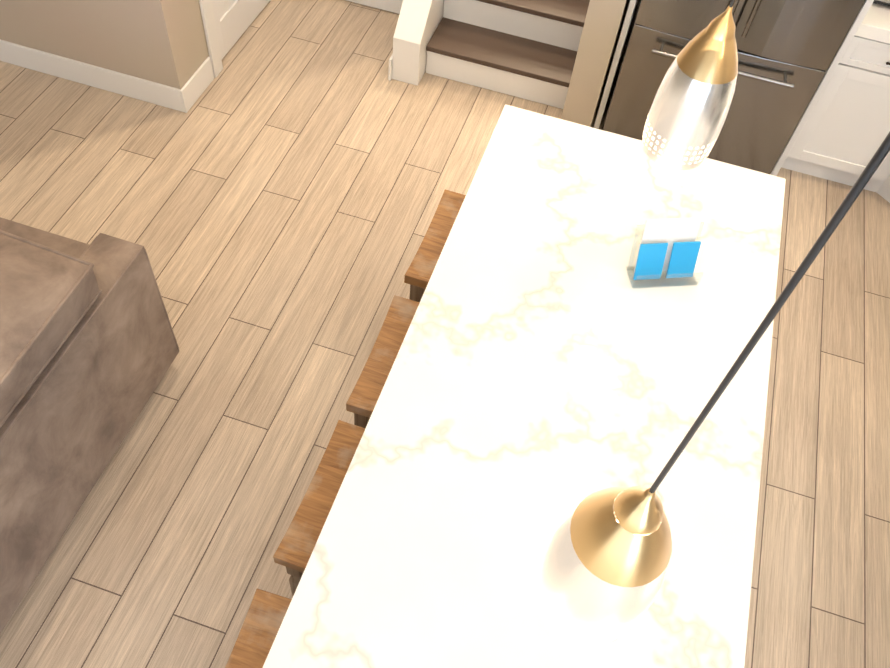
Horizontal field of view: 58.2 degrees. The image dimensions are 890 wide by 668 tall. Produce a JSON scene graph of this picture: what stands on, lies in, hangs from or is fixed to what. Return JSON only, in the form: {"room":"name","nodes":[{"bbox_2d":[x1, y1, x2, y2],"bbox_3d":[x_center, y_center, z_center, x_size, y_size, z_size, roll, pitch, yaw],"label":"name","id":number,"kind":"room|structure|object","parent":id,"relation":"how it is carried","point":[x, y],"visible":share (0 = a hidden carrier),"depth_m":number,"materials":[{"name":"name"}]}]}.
{"room":"kitchen","nodes":[
{"label":"kitchen","id":0,"kind":"room"},
{"bbox_2d":[0,0,158,82],"bbox_3d":[-2.701,-2.730,3.025,2.860,3.600,0.120,17,55,7],"label":"wall","id":1,"kind":"structure","parent":0,"point":[109,34],"depth_m":4.07,"materials":[{"name":"beige paint"}]},
{"bbox_2d":[0,40,191,112],"bbox_3d":[-2.791,-1.653,4.380,2.996,0.140,0.015,17,55,7],"label":"baseboard","id":2,"kind":"structure","parent":1,"relation":"attached to","point":[12,53],"depth_m":4.26,"materials":[{"name":"white wood"}]},
{"bbox_2d":[139,0,208,89],"bbox_3d":[-1.093,-2.789,3.222,0.120,3.600,1.400,17,55,7],"label":"wall","id":3,"kind":"structure","parent":0,"point":[175,31],"depth_m":4.03,"materials":[{"name":"beige paint"}]},
{"bbox_2d":[186,57,213,105],"bbox_3d":[-1.327,-1.349,4.302,0.019,0.140,0.290,17,55,7],"label":"baseboard","id":4,"kind":"structure","parent":3,"relation":"attached to","point":[191,91],"depth_m":4.30,"materials":[{"name":"white wood"}]},
{"bbox_2d":[199,0,222,77],"bbox_3d":[-1.097,-2.437,3.836,0.148,2.195,0.988,17,55,7],"label":"door frame","id":5,"kind":"structure","parent":3,"relation":"attached to","point":[208,19],"depth_m":4.27,"materials":[{"name":"white wood"}]},
{"bbox_2d":[211,0,269,58],"bbox_3d":[-1.073,-2.374,3.892,0.107,2.019,0.744,17,55,7],"label":"door","id":6,"kind":"structure","parent":3,"relation":"in","point":[234,19],"depth_m":4.53,"materials":[{"name":"white paint"}]},
{"bbox_2d":[346,0,402,13],"bbox_3d":[-0.466,-2.620,4.127,0.754,2.019,0.107,17,55,7],"label":"closet door","id":7,"kind":"structure","parent":3,"relation":"in","point":[393,6],"depth_m":4.91,"materials":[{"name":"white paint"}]},
{"bbox_2d":[0,0,889,667],"bbox_3d":[-1.529,1.223,2.560,7.470,0.060,8.770,17,55,7],"label":"floor","id":8,"kind":"structure","parent":0,"point":[270,200],"depth_m":3.59,"materials":[{"name":"brown wood"}]},
{"bbox_2d":[0,217,178,632],"bbox_3d":[-1.885,0.578,2.373,1.000,0.938,2.323,17,55,7],"label":"velvet sofa","id":9,"kind":"object","parent":8,"relation":"on","point":[89,349],"visible":1,"depth_m":2.62,"materials":[{"name":"brown fabric"}]},
{"bbox_2d":[225,589,291,667],"bbox_3d":[-0.426,1.115,2.295,0.382,0.665,0.479,17,55,7],"label":"stool","id":10,"kind":"object","parent":8,"relation":"on","point":[265,615],"visible":0.4,"depth_m":2.13,"materials":[{"name":"brown wood"}]},
{"bbox_2d":[273,420,364,595],"bbox_3d":[-0.258,0.694,2.614,0.378,0.665,0.476,17,55,7],"label":"stool","id":11,"kind":"object","parent":8,"relation":"on","point":[294,550],"visible":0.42,"depth_m":2.37,"materials":[{"name":"brown wood"}]},
{"bbox_2d":[346,295,419,427],"bbox_3d":[-0.096,0.287,2.921,0.374,0.665,0.473,17,55,7],"label":"stool","id":12,"kind":"object","parent":8,"relation":"on","point":[364,395],"visible":0.31,"depth_m":2.67,"materials":[{"name":"brown wood"}]},
{"bbox_2d":[404,189,465,301],"bbox_3d":[0.076,-0.142,3.246,0.374,0.665,0.473,17,55,7],"label":"stool","id":13,"kind":"object","parent":8,"relation":"on","point":[418,273],"visible":0.25,"depth_m":2.99,"materials":[{"name":"brown wood"}]},
{"bbox_2d":[426,0,589,108],"bbox_3d":[0.382,-1.702,4.565,0.840,0.390,0.585,17,55,7],"label":"steps","id":14,"kind":"structure","parent":8,"relation":"on","point":[526,49],"depth_m":4.49,"materials":[{"name":"white"}]},
{"bbox_2d":[388,0,443,85],"bbox_3d":[-0.120,-1.881,4.393,0.172,0.798,0.608,17,55,7],"label":"trim","id":15,"kind":"structure","parent":14,"relation":"attached to","point":[418,21],"depth_m":4.38,"materials":[{"name":"white wood"}]},
{"bbox_2d":[262,104,785,667],"bbox_3d":[0.307,0.552,2.610,1.075,0.925,2.650,17,55,7],"label":"kitchen island","id":16,"kind":"object","parent":8,"relation":"on","point":[550,368],"visible":0.98,"depth_m":2.26,"materials":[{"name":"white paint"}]},
{"bbox_2d":[627,217,702,288],"bbox_3d":[0.710,-0.258,2.534,0.220,0.200,0.121,-4,55,-8],"label":"brochure holder","id":17,"kind":"object","parent":16,"relation":"on","point":[671,246],"visible":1,"depth_m":2.54,"materials":[{"name":"clear plastic"}]},
{"bbox_2d":[602,0,864,173],"bbox_3d":[1.456,-1.709,3.818,0.920,1.735,0.770,17,55,7],"label":"refrigerator","id":18,"kind":"object","parent":8,"relation":"on","point":[787,50],"visible":0.65,"depth_m":3.82,"materials":[{"name":"silver metal"}]},
{"bbox_2d":[773,10,860,185],"bbox_3d":[2.492,-1.103,4.022,1.252,0.900,0.893,17,55,7],"label":"base cabinet","id":19,"kind":"object","parent":8,"relation":"on","point":[841,132],"depth_m":4.06,"materials":[{"name":"white paint"}]},
{"bbox_2d":[853,0,889,202],"bbox_3d":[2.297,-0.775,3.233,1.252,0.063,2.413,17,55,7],"label":"base cabinet","id":20,"kind":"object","parent":8,"relation":"on","point":[871,73],"depth_m":3.86,"materials":[{"name":"white wood"}]},
{"bbox_2d":[873,0,889,5],"bbox_3d":[2.221,-1.644,3.655,0.440,0.250,0.378,17,55,7],"label":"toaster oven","id":21,"kind":"object","parent":20,"relation":"on","point":[885,2],"visible":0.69,"depth_m":3.68,"materials":[{"name":"black"}]},
{"bbox_2d":[561,0,628,126],"bbox_3d":[1.409,-3.574,4.025,0.160,3.600,3.920,17,55,7],"label":"wall","id":22,"kind":"structure","parent":0,"point":[603,23],"depth_m":3.94,"materials":[{"name":"beige paint"}]},
{"bbox_2d":[612,0,640,61],"bbox_3d":[2.316,-2.405,3.273,2.410,3.600,0.120,17,55,7],"label":"wall","id":23,"kind":"structure","parent":0,"point":[630,30],"depth_m":4.66,"materials":[{"name":"beige paint"}]},
{"bbox_3d":[-1.270,-0.581,0.064,7.500,1.180,8.800,17,55,7],"label":"ceiling","id":24,"kind":"structure","parent":0,"visible":0},
{"bbox_2d":[642,0,737,169],"bbox_3d":[0.538,-0.891,0.936,0.144,1.749,0.144,17,55,7],"label":"pendant light","id":25,"kind":"object","parent":24,"relation":"hanging from","point":[688,113],"visible":1,"depth_m":1.49,"materials":[{"name":"clear glass"}]},
{"bbox_2d":[532,132,889,645],"bbox_3d":[0.246,-0.156,0.356,0.144,1.709,0.144,17,55,7],"label":"pendant light","id":26,"kind":"object","parent":24,"relation":"hanging from","point":[600,570],"visible":1,"depth_m":0.85,"materials":[{"name":"gold metal"}]}
]}

